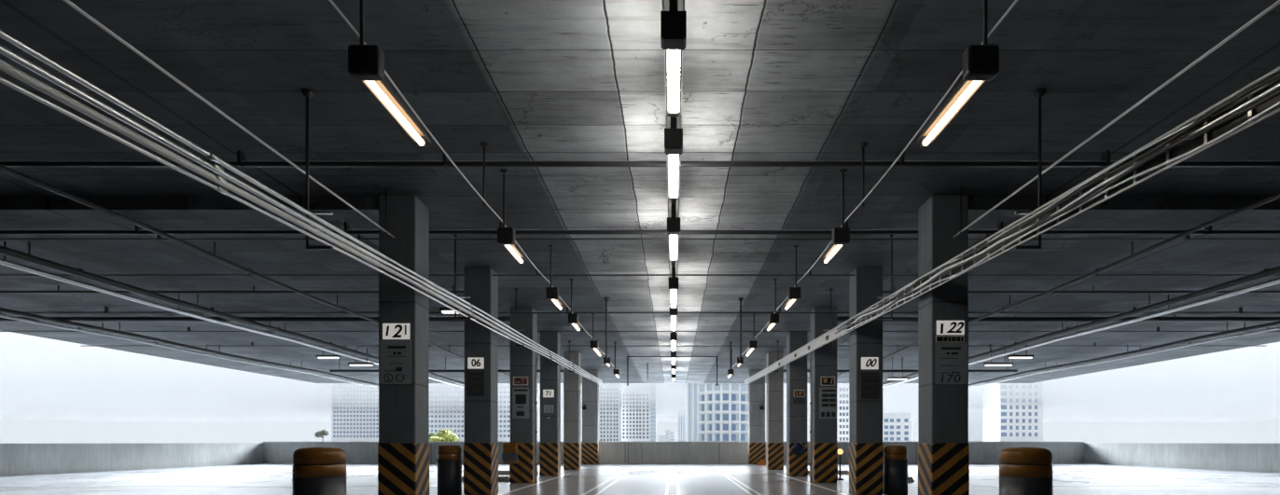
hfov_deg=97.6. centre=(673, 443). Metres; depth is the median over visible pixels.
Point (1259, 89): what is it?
loose cable
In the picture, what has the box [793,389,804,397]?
number plate
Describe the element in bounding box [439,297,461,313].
lamp
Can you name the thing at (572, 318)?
lamp
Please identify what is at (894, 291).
pipe
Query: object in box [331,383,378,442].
office building
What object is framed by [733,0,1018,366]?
cable
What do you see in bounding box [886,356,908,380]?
lamp
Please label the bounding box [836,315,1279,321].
pipe
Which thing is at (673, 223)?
lamp
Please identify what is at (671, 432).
office building
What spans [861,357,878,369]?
number plate
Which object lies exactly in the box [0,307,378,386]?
pipe
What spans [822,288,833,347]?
hanger
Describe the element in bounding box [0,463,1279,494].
floor
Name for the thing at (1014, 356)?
lamp
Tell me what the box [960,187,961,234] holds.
rod
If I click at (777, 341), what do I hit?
hanger
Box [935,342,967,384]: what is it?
notice board
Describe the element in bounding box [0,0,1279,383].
ceiling
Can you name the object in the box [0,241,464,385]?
pipe
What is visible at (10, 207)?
beam
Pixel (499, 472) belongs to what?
wheel stop
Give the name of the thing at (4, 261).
pipe
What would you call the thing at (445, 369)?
pipe
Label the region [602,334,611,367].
lamp
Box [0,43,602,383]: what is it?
conduit pipe
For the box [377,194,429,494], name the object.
concrete column
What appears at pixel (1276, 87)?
loose cable
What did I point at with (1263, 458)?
wall
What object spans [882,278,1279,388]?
pipe
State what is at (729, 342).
rod
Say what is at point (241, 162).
conduit
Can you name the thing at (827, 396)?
notice board
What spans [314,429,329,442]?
leafy tree
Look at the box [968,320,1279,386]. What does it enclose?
pipe
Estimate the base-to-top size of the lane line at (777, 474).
0.003 m
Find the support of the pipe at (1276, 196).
hanging from the ceiling
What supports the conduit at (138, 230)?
attached to the ceiling
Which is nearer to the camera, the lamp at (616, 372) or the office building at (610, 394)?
the lamp at (616, 372)
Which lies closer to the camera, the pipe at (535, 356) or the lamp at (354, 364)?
the pipe at (535, 356)
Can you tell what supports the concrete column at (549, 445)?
on the floor
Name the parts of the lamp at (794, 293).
hanger rod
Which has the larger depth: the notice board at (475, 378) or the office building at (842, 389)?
the office building at (842, 389)
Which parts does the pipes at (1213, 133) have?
plate, plate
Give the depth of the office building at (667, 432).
1100.08 m
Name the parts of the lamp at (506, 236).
hanger rod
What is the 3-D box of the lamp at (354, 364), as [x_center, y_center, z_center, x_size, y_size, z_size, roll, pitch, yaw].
[-12.283,-3.362,22.000,0.930,0.677,0.180,0,0,0]
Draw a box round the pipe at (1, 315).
[0,314,376,388]
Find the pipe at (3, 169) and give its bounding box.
[0,165,510,376]
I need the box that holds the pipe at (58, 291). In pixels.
[0,286,464,293]
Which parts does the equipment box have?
panel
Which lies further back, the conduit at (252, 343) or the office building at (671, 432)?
the office building at (671, 432)
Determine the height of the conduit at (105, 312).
0.167 m
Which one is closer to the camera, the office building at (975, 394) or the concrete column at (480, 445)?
the concrete column at (480, 445)
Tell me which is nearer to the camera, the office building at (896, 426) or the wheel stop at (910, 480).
the wheel stop at (910, 480)
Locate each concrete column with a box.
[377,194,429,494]
[463,267,498,494]
[509,307,536,483]
[539,332,560,475]
[563,352,581,470]
[582,370,598,464]
[748,370,765,464]
[765,352,783,470]
[786,332,807,475]
[810,307,837,483]
[848,267,883,494]
[918,194,969,494]
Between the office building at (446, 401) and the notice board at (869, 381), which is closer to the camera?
the notice board at (869, 381)
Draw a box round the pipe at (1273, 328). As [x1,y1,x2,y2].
[970,322,1279,388]
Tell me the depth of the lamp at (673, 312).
13.80 m
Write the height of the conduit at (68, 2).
0.086 m
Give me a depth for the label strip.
8.33 m
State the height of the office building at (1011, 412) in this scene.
78.033 m
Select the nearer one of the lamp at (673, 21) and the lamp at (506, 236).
the lamp at (673, 21)
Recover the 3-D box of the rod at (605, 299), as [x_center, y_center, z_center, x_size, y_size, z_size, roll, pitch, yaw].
[-1.720,-2.909,14.300,0.120,1.579,0.120,0,0,0]
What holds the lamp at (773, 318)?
hanging from the ceiling
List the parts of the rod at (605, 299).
rod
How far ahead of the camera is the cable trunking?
6.36 m
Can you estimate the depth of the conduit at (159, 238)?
9.79 m
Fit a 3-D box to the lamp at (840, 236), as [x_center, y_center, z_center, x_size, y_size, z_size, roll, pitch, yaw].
[2.288,-3.202,8.117,0.261,0.994,1.125,0,0,0]
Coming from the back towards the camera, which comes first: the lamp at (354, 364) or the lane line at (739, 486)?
the lamp at (354, 364)
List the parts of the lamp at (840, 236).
hanger rod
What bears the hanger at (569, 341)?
hanging from the ceiling
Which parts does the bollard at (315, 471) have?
post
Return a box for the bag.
[791,441,804,455]
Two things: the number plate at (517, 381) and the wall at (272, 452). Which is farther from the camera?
the wall at (272, 452)
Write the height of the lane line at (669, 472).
0.003 m
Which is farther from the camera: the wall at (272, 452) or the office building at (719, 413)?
the office building at (719, 413)
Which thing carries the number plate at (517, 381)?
attached to the concrete column at (522, 359)
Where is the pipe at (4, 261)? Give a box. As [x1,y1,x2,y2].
[0,241,464,388]
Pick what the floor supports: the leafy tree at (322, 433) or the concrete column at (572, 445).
the concrete column at (572, 445)
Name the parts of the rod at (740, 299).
rod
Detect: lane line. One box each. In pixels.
[498,473,570,494]
[581,471,625,494]
[595,473,627,494]
[665,469,670,494]
[675,469,680,494]
[720,471,762,494]
[720,473,752,494]
[777,473,848,494]
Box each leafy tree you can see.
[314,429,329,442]
[429,428,459,442]
[429,431,436,440]
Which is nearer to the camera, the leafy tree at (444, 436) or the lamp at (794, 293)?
the lamp at (794, 293)
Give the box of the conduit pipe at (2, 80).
[0,76,603,387]
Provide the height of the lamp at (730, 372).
0.994 m
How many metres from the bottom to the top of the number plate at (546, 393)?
0.254 m
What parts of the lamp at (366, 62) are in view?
hanger rod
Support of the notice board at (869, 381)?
attached to the concrete column at (866, 445)
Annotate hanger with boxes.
[300,88,333,250]
[452,235,470,319]
[514,288,524,347]
[568,340,574,372]
[772,340,779,372]
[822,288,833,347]
[876,235,894,319]
[1014,88,1046,250]
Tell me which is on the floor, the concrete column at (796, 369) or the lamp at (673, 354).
the concrete column at (796, 369)
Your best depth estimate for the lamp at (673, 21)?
4.46 m
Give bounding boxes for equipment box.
[501,443,517,464]
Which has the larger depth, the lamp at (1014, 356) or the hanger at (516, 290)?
the lamp at (1014, 356)
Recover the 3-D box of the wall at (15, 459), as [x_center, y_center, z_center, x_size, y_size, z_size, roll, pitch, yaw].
[-22.075,0.560,23.610,0.150,1.080,13.220,0,0,0]
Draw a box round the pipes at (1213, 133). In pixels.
[744,66,1279,385]
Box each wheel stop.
[461,476,509,481]
[498,471,539,474]
[807,470,848,473]
[907,476,914,482]
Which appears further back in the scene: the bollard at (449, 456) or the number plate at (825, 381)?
the number plate at (825, 381)
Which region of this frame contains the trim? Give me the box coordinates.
[262,442,1085,443]
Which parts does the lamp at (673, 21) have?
rail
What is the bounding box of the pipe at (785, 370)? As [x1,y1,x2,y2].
[783,358,1017,372]
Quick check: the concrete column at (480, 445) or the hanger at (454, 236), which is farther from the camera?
the concrete column at (480, 445)
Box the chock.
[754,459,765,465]
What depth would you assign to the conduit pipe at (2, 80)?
4.29 m
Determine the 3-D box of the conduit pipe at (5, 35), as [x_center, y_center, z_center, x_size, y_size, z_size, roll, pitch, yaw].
[-3.700,-2.630,13.500,0.052,1.211,31.002,0,0,0]
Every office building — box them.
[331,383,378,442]
[429,383,510,442]
[598,383,621,442]
[621,383,656,442]
[658,434,665,442]
[665,430,669,442]
[669,431,674,442]
[677,409,686,442]
[686,383,748,442]
[836,383,848,442]
[882,413,911,442]
[968,383,982,442]
[982,381,1043,442]
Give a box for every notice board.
[379,339,411,384]
[467,370,484,396]
[512,388,528,418]
[793,397,805,404]
[819,388,836,418]
[861,372,879,399]
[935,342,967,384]
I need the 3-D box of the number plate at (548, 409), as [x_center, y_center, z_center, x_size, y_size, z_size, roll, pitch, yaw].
[-4.148,-1.128,18.593,0.322,0.254,0.014,0,0,0]
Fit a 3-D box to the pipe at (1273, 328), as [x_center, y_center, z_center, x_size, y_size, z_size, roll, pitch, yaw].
[17.500,-3.481,17.500,0.180,0.438,31.002,0,0,0]
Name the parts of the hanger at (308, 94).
rod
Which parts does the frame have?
drop rod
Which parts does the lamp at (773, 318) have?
hanger rod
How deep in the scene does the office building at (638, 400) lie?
600.00 m
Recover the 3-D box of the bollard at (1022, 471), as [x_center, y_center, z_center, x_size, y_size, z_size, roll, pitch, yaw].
[3.770,0.572,6.000,0.490,1.054,0.490,0,0,0]
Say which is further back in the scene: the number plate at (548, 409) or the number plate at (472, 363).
the number plate at (548, 409)
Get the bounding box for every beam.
[0,196,378,219]
[968,196,1279,219]
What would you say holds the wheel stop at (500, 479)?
on the floor
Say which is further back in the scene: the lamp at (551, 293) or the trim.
the trim
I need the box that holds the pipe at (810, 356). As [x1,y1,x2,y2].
[809,356,811,482]
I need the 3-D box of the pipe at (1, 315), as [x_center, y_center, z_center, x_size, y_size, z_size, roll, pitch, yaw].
[-17.500,-3.481,17.500,0.180,0.438,31.002,0,0,0]
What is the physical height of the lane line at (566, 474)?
0.003 m
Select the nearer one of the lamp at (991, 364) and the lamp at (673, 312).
the lamp at (673, 312)
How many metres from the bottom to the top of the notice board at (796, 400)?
0.236 m
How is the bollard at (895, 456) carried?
on the floor
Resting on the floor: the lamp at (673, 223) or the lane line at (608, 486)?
the lane line at (608, 486)
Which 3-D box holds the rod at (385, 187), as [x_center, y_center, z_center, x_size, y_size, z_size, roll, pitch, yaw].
[-4.160,-3.365,8.100,0.022,0.670,0.022,0,0,23]
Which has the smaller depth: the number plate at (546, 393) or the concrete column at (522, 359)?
the concrete column at (522, 359)
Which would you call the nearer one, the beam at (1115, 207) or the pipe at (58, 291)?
the beam at (1115, 207)
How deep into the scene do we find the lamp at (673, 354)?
20.60 m
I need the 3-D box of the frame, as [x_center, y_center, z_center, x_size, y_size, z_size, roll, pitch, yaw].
[-0.050,-3.036,23.600,3.850,1.252,0.090,0,0,0]
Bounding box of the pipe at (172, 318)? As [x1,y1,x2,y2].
[0,315,510,321]
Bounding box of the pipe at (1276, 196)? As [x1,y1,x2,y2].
[836,192,1279,376]
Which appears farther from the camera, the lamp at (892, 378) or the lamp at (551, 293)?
the lamp at (892, 378)
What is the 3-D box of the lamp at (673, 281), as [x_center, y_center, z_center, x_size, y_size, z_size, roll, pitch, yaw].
[0.000,-3.370,12.263,0.200,0.460,1.821,0,0,0]
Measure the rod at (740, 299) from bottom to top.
1.579 m
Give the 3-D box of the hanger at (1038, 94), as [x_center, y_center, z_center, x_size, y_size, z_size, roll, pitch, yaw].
[3.760,-2.869,5.900,0.320,1.661,0.120,0,0,0]
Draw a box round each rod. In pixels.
[385,187,387,234]
[478,141,488,207]
[603,297,608,360]
[613,342,616,369]
[728,342,732,369]
[738,297,743,360]
[858,141,868,207]
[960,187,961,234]
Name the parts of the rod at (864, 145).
rod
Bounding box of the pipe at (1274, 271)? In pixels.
[882,265,1279,385]
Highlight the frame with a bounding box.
[626,356,718,386]
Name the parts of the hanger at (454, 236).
rod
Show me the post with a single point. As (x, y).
(840, 452)
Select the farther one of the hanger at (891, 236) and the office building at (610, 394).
the office building at (610, 394)
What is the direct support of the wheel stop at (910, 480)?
on the floor
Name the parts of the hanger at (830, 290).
rod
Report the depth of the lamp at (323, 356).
20.94 m
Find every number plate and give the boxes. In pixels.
[382,323,409,339]
[467,358,483,368]
[513,376,528,385]
[542,389,554,397]
[543,404,553,413]
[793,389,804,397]
[820,376,834,386]
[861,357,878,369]
[936,320,964,334]
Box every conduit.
[0,150,1279,168]
[0,222,1279,236]
[0,235,1279,240]
[0,268,1279,277]
[0,307,1279,314]
[0,327,1279,332]
[62,0,394,237]
[81,342,1266,347]
[952,0,1279,237]
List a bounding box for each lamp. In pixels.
[316,345,340,359]
[347,0,431,149]
[347,348,374,366]
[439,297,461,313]
[497,168,526,264]
[545,245,564,310]
[567,278,581,332]
[589,313,602,357]
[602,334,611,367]
[612,349,619,378]
[660,0,686,116]
[664,116,682,200]
[667,205,680,261]
[668,267,678,308]
[669,307,677,331]
[669,331,677,351]
[670,351,676,365]
[670,363,676,374]
[727,349,734,378]
[736,334,744,367]
[744,313,757,357]
[765,278,779,332]
[782,245,801,310]
[820,168,849,264]
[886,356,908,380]
[916,0,999,149]
[983,348,1013,366]
[1007,342,1033,359]
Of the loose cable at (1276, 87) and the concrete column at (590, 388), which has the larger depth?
the concrete column at (590, 388)
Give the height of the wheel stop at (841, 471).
0.129 m
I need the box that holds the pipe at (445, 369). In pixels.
[329,358,563,372]
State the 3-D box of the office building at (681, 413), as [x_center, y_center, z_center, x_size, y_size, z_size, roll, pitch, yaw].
[12.000,-18.883,808.950,12.800,57.967,18.900,0,0,0]
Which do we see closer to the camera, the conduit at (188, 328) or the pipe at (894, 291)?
the pipe at (894, 291)
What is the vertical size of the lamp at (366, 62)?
0.994 m
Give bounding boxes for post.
[837,448,843,480]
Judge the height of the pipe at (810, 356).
3.504 m
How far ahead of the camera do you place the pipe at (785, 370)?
24.25 m
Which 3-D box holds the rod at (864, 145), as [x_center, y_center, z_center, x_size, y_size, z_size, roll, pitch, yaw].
[2.350,-3.314,6.940,0.120,0.769,0.120,0,0,0]
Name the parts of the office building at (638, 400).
glass corner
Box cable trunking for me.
[663,0,683,374]
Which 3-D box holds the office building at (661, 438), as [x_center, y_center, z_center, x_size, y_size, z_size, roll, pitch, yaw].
[-22.917,-2.883,1110.000,13.633,25.967,20.800,0,0,0]
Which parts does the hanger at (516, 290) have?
rod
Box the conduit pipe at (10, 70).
[0,59,603,385]
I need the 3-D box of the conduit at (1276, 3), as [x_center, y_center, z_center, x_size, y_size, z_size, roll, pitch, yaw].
[4.160,-3.030,3.665,0.026,0.086,9.330,0,0,0]
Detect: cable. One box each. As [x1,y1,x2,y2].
[328,0,613,366]
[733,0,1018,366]
[834,88,1279,334]
[836,72,1279,330]
[837,78,1279,327]
[837,100,1279,334]
[839,83,1279,330]
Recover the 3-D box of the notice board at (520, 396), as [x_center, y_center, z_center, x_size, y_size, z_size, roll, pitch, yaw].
[-4.178,-1.086,15.293,0.451,0.847,0.014,0,0,0]
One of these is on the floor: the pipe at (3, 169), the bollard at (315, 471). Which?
the bollard at (315, 471)
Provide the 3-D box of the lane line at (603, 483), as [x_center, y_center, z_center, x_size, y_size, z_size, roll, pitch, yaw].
[-1.910,1.099,12.000,0.105,0.003,20.000,0,0,0]
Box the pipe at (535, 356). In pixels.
[535,356,537,482]
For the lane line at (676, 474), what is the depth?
14.79 m
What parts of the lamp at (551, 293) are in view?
hanger rod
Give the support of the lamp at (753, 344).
hanging from the ceiling
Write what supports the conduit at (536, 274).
attached to the ceiling
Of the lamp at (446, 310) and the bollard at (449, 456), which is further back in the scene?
the lamp at (446, 310)
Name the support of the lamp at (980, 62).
hanging from the ceiling
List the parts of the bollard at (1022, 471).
post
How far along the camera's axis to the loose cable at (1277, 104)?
4.57 m
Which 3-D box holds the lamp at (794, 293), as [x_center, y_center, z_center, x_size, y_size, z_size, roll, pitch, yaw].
[2.288,-3.202,11.078,0.261,0.994,1.225,0,0,0]
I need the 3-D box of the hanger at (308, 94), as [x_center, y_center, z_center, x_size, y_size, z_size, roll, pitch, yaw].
[-3.760,-2.869,5.900,0.320,1.661,0.120,0,0,0]
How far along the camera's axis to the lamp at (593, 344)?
16.00 m
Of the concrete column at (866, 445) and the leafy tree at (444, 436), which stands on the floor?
the concrete column at (866, 445)
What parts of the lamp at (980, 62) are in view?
hanger rod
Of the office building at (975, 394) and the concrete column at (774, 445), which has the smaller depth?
the concrete column at (774, 445)
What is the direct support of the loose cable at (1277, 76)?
hanging from the pipes at (1213, 133)
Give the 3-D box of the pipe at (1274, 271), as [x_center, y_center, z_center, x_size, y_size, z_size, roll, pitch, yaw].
[11.900,-3.502,17.500,0.240,0.396,31.003,0,0,0]
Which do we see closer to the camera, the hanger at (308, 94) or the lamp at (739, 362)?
the hanger at (308, 94)
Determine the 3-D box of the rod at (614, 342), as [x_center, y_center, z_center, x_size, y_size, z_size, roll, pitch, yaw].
[-2.150,-3.200,20.600,0.120,0.999,0.120,0,0,0]
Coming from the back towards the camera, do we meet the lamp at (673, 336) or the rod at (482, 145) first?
the lamp at (673, 336)
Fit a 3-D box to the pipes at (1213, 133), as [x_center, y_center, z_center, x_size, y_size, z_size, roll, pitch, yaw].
[3.697,-2.537,13.500,0.074,1.421,31.001,0,0,0]
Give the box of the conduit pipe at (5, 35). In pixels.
[0,28,602,381]
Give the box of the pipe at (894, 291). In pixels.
[882,286,1279,293]
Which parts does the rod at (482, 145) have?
rod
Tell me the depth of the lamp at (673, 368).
23.85 m
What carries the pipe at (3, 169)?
hanging from the ceiling
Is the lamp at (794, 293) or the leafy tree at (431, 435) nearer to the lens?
the lamp at (794, 293)
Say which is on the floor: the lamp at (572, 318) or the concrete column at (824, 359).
the concrete column at (824, 359)
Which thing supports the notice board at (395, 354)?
attached to the concrete column at (403, 446)
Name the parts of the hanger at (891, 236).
rod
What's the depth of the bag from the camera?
18.47 m
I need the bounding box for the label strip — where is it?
[935,335,964,342]
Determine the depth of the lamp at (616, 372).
22.18 m
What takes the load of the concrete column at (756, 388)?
on the floor
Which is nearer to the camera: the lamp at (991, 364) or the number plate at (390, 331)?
the number plate at (390, 331)
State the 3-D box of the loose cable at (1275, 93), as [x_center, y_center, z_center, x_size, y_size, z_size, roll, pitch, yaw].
[3.637,-2.180,5.250,0.074,0.574,14.501,0,0,0]
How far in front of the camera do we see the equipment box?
15.13 m
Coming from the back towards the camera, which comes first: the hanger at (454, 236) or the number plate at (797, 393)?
the number plate at (797, 393)
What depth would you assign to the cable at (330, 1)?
5.34 m
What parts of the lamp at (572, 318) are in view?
hanger rod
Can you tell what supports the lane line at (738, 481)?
on the floor
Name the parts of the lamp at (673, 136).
rail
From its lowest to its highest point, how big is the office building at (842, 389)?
63.800 m
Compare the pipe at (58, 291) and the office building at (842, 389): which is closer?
the pipe at (58, 291)
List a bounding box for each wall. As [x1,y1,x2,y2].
[0,443,263,476]
[263,443,1084,463]
[1084,443,1279,473]
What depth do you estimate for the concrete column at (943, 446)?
8.34 m
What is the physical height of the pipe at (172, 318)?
0.186 m
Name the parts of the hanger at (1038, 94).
rod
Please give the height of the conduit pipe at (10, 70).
1.188 m
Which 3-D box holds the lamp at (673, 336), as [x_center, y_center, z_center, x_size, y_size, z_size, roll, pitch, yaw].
[0.000,-3.370,18.158,0.200,0.460,2.193,0,0,0]
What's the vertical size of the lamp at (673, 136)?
0.460 m
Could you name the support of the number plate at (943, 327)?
attached to the concrete column at (943, 446)
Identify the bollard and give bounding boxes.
[292,447,346,494]
[437,445,461,494]
[883,445,907,494]
[999,447,1053,494]

